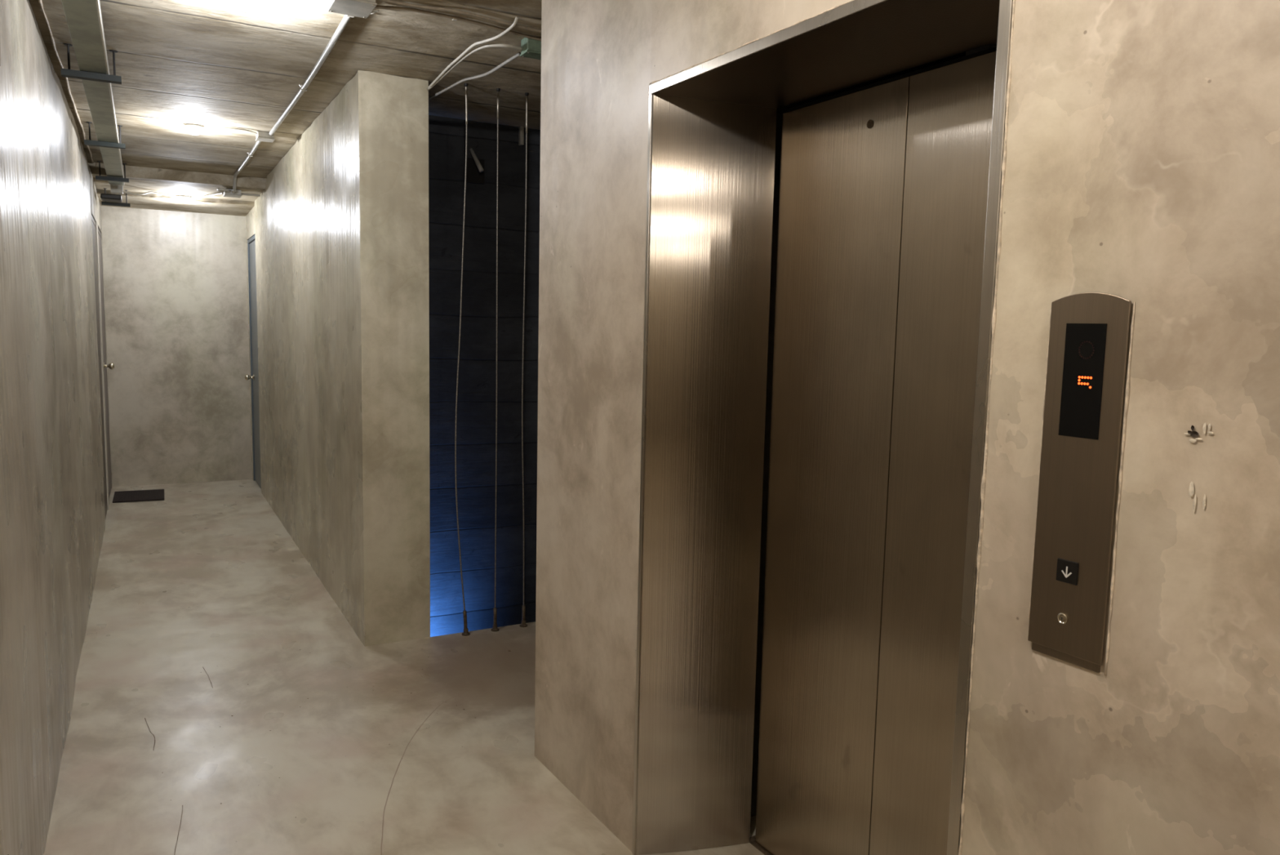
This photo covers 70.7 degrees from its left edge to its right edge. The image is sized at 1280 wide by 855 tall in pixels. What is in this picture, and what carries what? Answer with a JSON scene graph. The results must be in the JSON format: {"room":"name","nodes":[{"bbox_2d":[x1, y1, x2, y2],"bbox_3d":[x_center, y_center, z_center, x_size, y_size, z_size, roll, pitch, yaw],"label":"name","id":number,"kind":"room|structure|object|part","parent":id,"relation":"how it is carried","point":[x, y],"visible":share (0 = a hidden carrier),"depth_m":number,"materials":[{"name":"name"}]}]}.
{"room":"elevator lobby","nodes":[
{"label":"elevator lobby","id":0,"kind":"room"},
{"bbox_2d":[0,0,112,854],"bbox_3d":[-0.798,0.109,0.664,0.227,2.604,17.100,-2,7,-29],"label":"wall","id":1,"kind":"structure","parent":0,"point":[52,512],"depth_m":2.82,"materials":[{"name":"concrete"}]},
{"bbox_2d":[91,215,109,517],"bbox_3d":[-4.039,-0.425,6.708,0.059,2.218,0.648,-2,7,-29],"label":"door frame","id":2,"kind":"structure","parent":1,"relation":"in","point":[95,238],"depth_m":6.86,"materials":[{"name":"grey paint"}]},
{"bbox_3d":[-4.034,-0.423,6.691,0.051,2.218,0.614,-2,7,-29],"label":"frame","id":3,"kind":"part","parent":2,"relation":"part of","materials":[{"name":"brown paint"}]},
{"bbox_2d":[97,227,114,495],"bbox_3d":[-4.465,-0.526,7.551,0.128,2.218,0.748,-2,7,-29],"label":"door","id":4,"kind":"structure","parent":1,"relation":"in","point":[111,366],"depth_m":7.61,"materials":[{"name":"grey paint"}]},
{"bbox_3d":[-4.669,-0.563,7.844,0.052,2.218,0.034,-2,7,-29],"label":"frame","id":5,"kind":"part","parent":4,"relation":"part of","materials":[{"name":"grey paint"}]},
{"bbox_3d":[-4.311,-0.498,7.324,0.078,0.060,0.060,-2,7,-29],"label":"knob","id":6,"kind":"part","parent":4,"relation":"part of","materials":[{"name":"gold metal"}]},
{"bbox_2d":[101,187,130,206],"bbox_3d":[-4.129,-1.812,7.105,0.196,0.129,0.042,-2,7,-29],"label":"hanger","id":7,"kind":"object","parent":1,"relation":"attached to","point":[108,203],"visible":0.95,"depth_m":7.10,"materials":[{"name":"black metal"}]},
{"bbox_2d":[100,193,122,202],"bbox_3d":[-4.080,-1.772,6.964,0.140,0.040,0.180,-2,7,-29],"label":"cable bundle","id":8,"kind":"object","parent":7,"relation":"on","point":[104,197],"visible":1,"depth_m":6.90,"materials":[{"name":"black rubber"}]},
{"bbox_2d":[123,190,178,197],"bbox_3d":[-3.851,-1.837,7.104,0.054,0.056,0.517,4,7,24],"label":"conduit","id":9,"kind":"object","parent":1,"relation":"attached to","point":[124,191],"visible":0.98,"depth_m":7.09,"materials":[{"name":"white plastic"}]},
{"bbox_2d":[100,205,252,486],"bbox_3d":[-4.156,-0.748,8.353,1.750,2.500,0.282,-2,7,-29],"label":"wall","id":10,"kind":"structure","parent":0,"point":[175,282],"depth_m":8.18,"materials":[{"name":"paint"}]},
{"bbox_2d":[245,70,430,646],"bbox_3d":[-2.398,-0.555,6.463,0.314,2.602,5.321,-2,7,-29],"label":"wall","id":11,"kind":"structure","parent":0,"point":[339,225],"depth_m":4.28,"materials":[{"name":"concrete"}]},
{"bbox_2d":[87,161,266,216],"bbox_3d":[-3.696,-2.039,7.579,1.900,0.345,1.820,-2,7,-29],"label":"ceiling","id":12,"kind":"structure","parent":11,"relation":"attached to","point":[141,179],"depth_m":7.04,"materials":[{"name":"concrete"}]},
{"bbox_2d":[177,195,190,202],"bbox_3d":[-3.734,-1.869,7.384,0.100,0.053,0.100,-2,7,-29],"label":"ceiling lamp","id":13,"kind":"object","parent":12,"relation":"attached to","point":[184,198],"visible":1,"depth_m":7.36,"materials":[{"name":"white plastic"}]},
{"bbox_2d":[189,191,223,198],"bbox_3d":[-3.469,-1.867,7.259,0.542,0.020,0.054,6,8,37],"label":"conduit","id":14,"kind":"object","parent":12,"relation":"attached to","point":[220,193],"visible":0.98,"depth_m":7.28,"materials":[{"name":"white plastic"}]},
{"bbox_2d":[222,188,241,197],"bbox_3d":[-3.192,-1.834,7.066,0.126,0.048,0.136,-2,7,-29],"label":"junction box","id":15,"kind":"object","parent":12,"relation":"attached to","point":[237,193],"visible":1,"depth_m":7.03,"materials":[{"name":"grey plastic"}]},
{"bbox_2d":[217,187,231,191],"bbox_3d":[-3.216,-1.829,6.973,0.104,0.024,0.154,-2,7,-29],"label":"conduit","id":16,"kind":"object","parent":15,"relation":"attached to","point":[218,188],"visible":1,"depth_m":6.92,"materials":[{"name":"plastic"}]},
{"bbox_3d":[-3.193,-1.815,7.068,0.126,0.006,0.136,-2,7,-29],"label":"lid","id":17,"kind":"part","parent":15,"relation":"part of","materials":[{"name":"grey plastic"}]},
{"bbox_2d":[241,192,260,196],"bbox_3d":[-3.094,-1.848,7.161,0.149,0.020,0.021,-4,8,-40],"label":"conduit","id":18,"kind":"object","parent":11,"relation":"attached to","point":[242,193],"visible":0.94,"depth_m":7.16,"materials":[{"name":"grey plastic"}]},
{"bbox_2d":[244,235,261,488],"bbox_3d":[-3.473,-0.576,8.120,0.128,2.238,0.698,-2,7,-29],"label":"door","id":19,"kind":"structure","parent":11,"relation":"in","point":[254,376],"depth_m":8.23,"materials":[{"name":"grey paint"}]},
{"bbox_3d":[-3.584,-0.460,8.279,0.078,0.060,0.060,-2,7,-29],"label":"knob","id":20,"kind":"part","parent":19,"relation":"part of","materials":[{"name":"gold metal"}]},
{"bbox_3d":[-3.603,-0.612,8.425,0.062,2.238,0.034,-2,7,-29],"label":"frame","id":21,"kind":"part","parent":19,"relation":"part of","materials":[{"name":"grey paint"}]},
{"bbox_3d":[-3.436,-0.576,8.121,0.062,2.238,0.664,-2,7,-29],"label":"frame","id":22,"kind":"part","parent":19,"relation":"part of","materials":[{"name":"grey paint"}]},
{"bbox_2d":[44,479,764,854],"bbox_3d":[0.942,1.455,1.612,4.100,0.200,17.400,-2,7,-29],"label":"floor","id":23,"kind":"structure","parent":0,"point":[206,578],"depth_m":3.42,"materials":[{"name":"beige concrete"}]},
{"bbox_2d":[112,488,164,502],"bbox_3d":[-4.242,0.578,7.644,0.383,0.012,0.515,-2,7,-29],"label":"doormat","id":24,"kind":"object","parent":23,"relation":"on","point":[156,494],"visible":1,"depth_m":7.60,"materials":[{"name":"black rubber"}]},
{"bbox_2d":[428,115,540,636],"bbox_3d":[-0.191,1.337,5.249,2.600,6.000,1.050,-2,7,-29],"label":"wall","id":25,"kind":"structure","parent":0,"point":[477,380],"depth_m":5.05,"materials":[{"name":"concrete"}]},
{"bbox_2d":[466,147,484,183],"bbox_3d":[-0.872,-1.413,4.857,0.100,0.180,0.101,-2,7,-29],"label":"pipe stub","id":26,"kind":"object","parent":25,"relation":"attached to","point":[475,166],"visible":0.88,"depth_m":4.88,"materials":[{"name":"black metal"}]},
{"bbox_2d":[518,125,524,145],"bbox_3d":[-0.657,-1.613,4.992,0.020,0.100,0.029,-2,7,-29],"label":"pipe stub","id":27,"kind":"object","parent":25,"relation":"attached to","point":[521,135],"visible":1,"depth_m":4.98,"materials":[{"name":"grey plastic"}]},
{"bbox_2d":[29,0,996,177],"bbox_3d":[1.439,-1.232,0.516,4.100,0.200,15.580,-2,7,-29],"label":"ceiling","id":28,"kind":"structure","parent":0,"point":[206,63],"depth_m":3.89,"materials":[{"name":"concrete"}]},
{"bbox_2d":[60,43,121,84],"bbox_3d":[-2.256,-1.496,3.709,0.212,0.126,0.042,-2,7,-29],"label":"hanger","id":29,"kind":"object","parent":28,"relation":"hanging from","point":[68,73],"visible":1,"depth_m":3.70,"materials":[{"name":"black metal"}]},
{"bbox_3d":[-2.324,-1.495,3.671,0.008,0.122,0.008,-2,7,-29],"label":"threaded rod","id":30,"kind":"part","parent":29,"relation":"part of","materials":[{"name":"black metal"}]},
{"bbox_3d":[-2.184,-1.501,3.748,0.008,0.122,0.008,-2,7,-29],"label":"threaded rod","id":31,"kind":"part","parent":29,"relation":"part of","materials":[{"name":"black metal"}]},
{"bbox_2d":[61,0,124,194],"bbox_3d":[-2.383,-1.485,3.961,0.102,0.112,6.700,-2,7,-29],"label":"cable tray","id":32,"kind":"object","parent":28,"relation":"hanging from","point":[83,17],"visible":0.83,"depth_m":3.65,"materials":[{"name":"metal"}]},
{"bbox_2d":[84,121,125,149],"bbox_3d":[-3.062,-1.671,5.160,0.202,0.126,0.042,-2,7,-29],"label":"hanger","id":33,"kind":"object","parent":28,"relation":"attached to","point":[86,142],"visible":1,"depth_m":5.15,"materials":[{"name":"black metal"}]},
{"bbox_3d":[-3.126,-1.671,5.125,0.008,0.122,0.008,-2,7,-29],"label":"threaded rod","id":34,"kind":"part","parent":33,"relation":"part of","materials":[{"name":"black metal"}]},
{"bbox_3d":[-2.995,-1.676,5.197,0.008,0.122,0.008,-2,7,-29],"label":"threaded rod","id":35,"kind":"part","parent":33,"relation":"part of","materials":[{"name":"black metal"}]},
{"bbox_2d":[95,160,128,182],"bbox_3d":[-3.764,-1.824,6.432,0.206,0.128,0.042,-2,7,-29],"label":"hanger","id":36,"kind":"object","parent":28,"relation":"hanging from","point":[100,177],"visible":0.97,"depth_m":6.42,"materials":[{"name":"black metal"}]},
{"bbox_3d":[-3.694,-1.829,6.470,0.008,0.124,0.008,-2,7,-29],"label":"threaded rod","id":37,"kind":"part","parent":36,"relation":"part of","materials":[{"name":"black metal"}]},
{"bbox_2d":[183,123,203,134],"bbox_3d":[-2.539,-1.694,5.136,0.100,0.053,0.100,-2,7,-29],"label":"ceiling lamp","id":38,"kind":"object","parent":28,"relation":"attached to","point":[192,128],"visible":1,"depth_m":5.11,"materials":[{"name":"white plastic"}]},
{"bbox_2d":[203,126,257,133],"bbox_3d":[-2.354,-1.713,5.186,0.294,0.014,0.073,-2,7,-24],"label":"cable","id":39,"kind":"object","parent":28,"relation":"attached to","point":[203,126],"visible":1,"depth_m":5.15,"materials":[{"name":"white plastic"}]},
{"bbox_2d":[231,141,261,192],"bbox_3d":[-2.697,-1.779,6.186,0.045,0.121,1.900,-2,7,-29],"label":"conduit","id":40,"kind":"object","parent":28,"relation":"attached to","point":[250,155],"visible":0.94,"depth_m":6.23,"materials":[{"name":"grey plastic"}]},
{"bbox_2d":[255,130,275,142],"bbox_3d":[-2.205,-1.710,5.306,0.096,0.043,0.106,-2,7,-29],"label":"junction box","id":41,"kind":"object","parent":28,"relation":"attached to","point":[261,135],"visible":0.94,"depth_m":5.27,"materials":[{"name":"grey plastic"}]},
{"bbox_3d":[-2.205,-1.694,5.308,0.096,0.006,0.106,-2,7,-29],"label":"lid","id":42,"kind":"part","parent":41,"relation":"part of","materials":[{"name":"grey plastic"}]},
{"bbox_2d":[269,14,354,135],"bbox_3d":[-1.552,-1.583,4.177,0.050,0.026,2.500,-2,7,-28],"label":"conduit","id":43,"kind":"object","parent":28,"relation":"attached to","point":[346,18],"visible":0.91,"depth_m":3.88,"materials":[{"name":"grey plastic"}]},
{"bbox_2d":[327,0,377,17],"bbox_3d":[-0.956,-1.421,2.992,0.130,0.063,0.156,-2,7,-29],"label":"junction box","id":44,"kind":"object","parent":28,"relation":"attached to","point":[359,8],"visible":1,"depth_m":2.99,"materials":[{"name":"grey plastic"}]},
{"bbox_2d":[370,9,378,13],"bbox_3d":[-0.925,-1.437,3.119,0.045,0.027,0.114,-1,7,-20],"label":"loose wire","id":45,"kind":"object","parent":44,"relation":"attached to","point":[373,11],"visible":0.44,"depth_m":3.13,"materials":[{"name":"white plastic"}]},
{"bbox_2d":[374,4,541,40],"bbox_3d":[-0.477,-1.465,3.374,1.112,0.035,0.075,-3,8,-35],"label":"cable","id":46,"kind":"object","parent":28,"relation":"attached to","point":[455,18],"visible":0.61,"depth_m":3.22,"materials":[{"name":"white plastic"}]},
{"bbox_2d":[378,0,541,32],"bbox_3d":[-0.435,-1.462,3.306,1.106,0.022,0.047,-3,7,-32],"label":"cable","id":47,"kind":"object","parent":28,"relation":"attached to","point":[386,1],"visible":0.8,"depth_m":3.16,"materials":[{"name":"plastic"}]},
{"bbox_2d":[454,83,470,635],"bbox_3d":[-0.837,-0.280,4.257,0.074,2.599,0.039,-2,7,-29],"label":"cable","id":48,"kind":"object","parent":28,"relation":"hanging from","point":[465,633],"visible":1,"depth_m":4.24,"materials":[{"name":"metal"}]},
{"bbox_2d":[427,16,518,87],"bbox_3d":[-0.723,-1.490,3.627,0.076,0.055,1.002,-3,7,-31],"label":"cable","id":49,"kind":"object","parent":28,"relation":"attached to","point":[515,21],"visible":1,"depth_m":3.40,"materials":[{"name":"plastic"}]},
{"bbox_2d":[426,43,522,90],"bbox_3d":[-0.751,-1.480,3.710,0.140,0.017,0.816,-4,8,-38],"label":"conduit","id":50,"kind":"object","parent":28,"relation":"attached to","point":[489,45],"visible":0.99,"depth_m":3.44,"materials":[{"name":"white plastic"}]},
{"bbox_2d":[428,51,520,100],"bbox_3d":[-0.847,-1.517,4.043,0.055,0.019,1.326,-3,7,-34],"label":"conduit","id":51,"kind":"object","parent":28,"relation":"attached to","point":[517,54],"visible":0.85,"depth_m":3.82,"materials":[{"name":"plastic"}]},
{"bbox_2d":[490,88,500,631],"bbox_3d":[-0.691,-0.285,4.337,0.039,2.599,0.039,-2,7,-29],"label":"cable","id":52,"kind":"object","parent":28,"relation":"hanging from","point":[495,628],"visible":1,"depth_m":4.33,"materials":[{"name":"metal"}]},
{"bbox_2d":[520,92,528,626],"bbox_3d":[-0.559,-0.290,4.409,0.039,2.599,0.039,-2,7,-29],"label":"cable","id":53,"kind":"object","parent":28,"relation":"hanging from","point":[523,624],"visible":1,"depth_m":4.39,"materials":[{"name":"metal"}]},
{"bbox_2d":[520,37,541,59],"bbox_3d":[-0.396,-1.462,3.479,0.116,0.063,0.076,-2,7,-29],"label":"junction box","id":54,"kind":"object","parent":28,"relation":"attached to","point":[531,48],"visible":0.5,"depth_m":3.44,"materials":[{"name":"metal"}]},
{"bbox_3d":[-0.397,-1.435,3.482,0.116,0.006,0.076,-2,7,-29],"label":"lid","id":55,"kind":"part","parent":54,"relation":"part of","materials":[{"name":"green plastic"}]},
{"bbox_2d":[534,0,1279,854],"bbox_3d":[2.808,0.417,-1.422,1.230,2.600,11.011,-2,7,-29],"label":"wall","id":56,"kind":"structure","parent":0,"point":[1140,165],"depth_m":1.38,"materials":[{"name":"concrete"}]},
{"bbox_2d":[631,0,1013,854],"bbox_3d":[0.466,0.215,2.121,0.421,2.140,1.103,-3,7,-31],"label":"elevator door frame","id":57,"kind":"structure","parent":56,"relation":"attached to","point":[890,188],"depth_m":2.32,"materials":[{"name":"metal"}]},
{"bbox_3d":[0.576,1.272,2.298,0.049,0.006,0.932,-3,7,-31],"label":"sill","id":58,"kind":"part","parent":57,"relation":"part of","materials":[{"name":"metal"}]},
{"bbox_3d":[0.489,0.209,2.368,0.050,2.082,0.444,-2,7,-29],"label":"door panel","id":59,"kind":"part","parent":57,"relation":"part of","materials":[{"name":"metal"}]},
{"bbox_3d":[0.717,0.255,1.995,0.030,2.082,0.431,-3,7,-31],"label":"door panel","id":60,"kind":"part","parent":57,"relation":"part of","materials":[{"name":"metal"}]},
{"bbox_2d":[1027,292,1131,672],"bbox_3d":[0.666,0.081,1.375,0.014,0.568,0.124,-3,7,-31],"label":"panel","id":61,"kind":"object","parent":56,"relation":"attached to","point":[1089,331],"visible":1,"depth_m":1.37,"materials":[{"name":"metal"}]},
{"bbox_2d":[1057,613,1067,623],"bbox_3d":[0.655,0.296,1.399,0.003,0.017,0.017,-3,7,-31],"label":"switch","id":62,"kind":"object","parent":61,"relation":"attached to","point":[1062,618],"depth_m":1.40,"materials":[{"name":"silver metal"}]}
]}

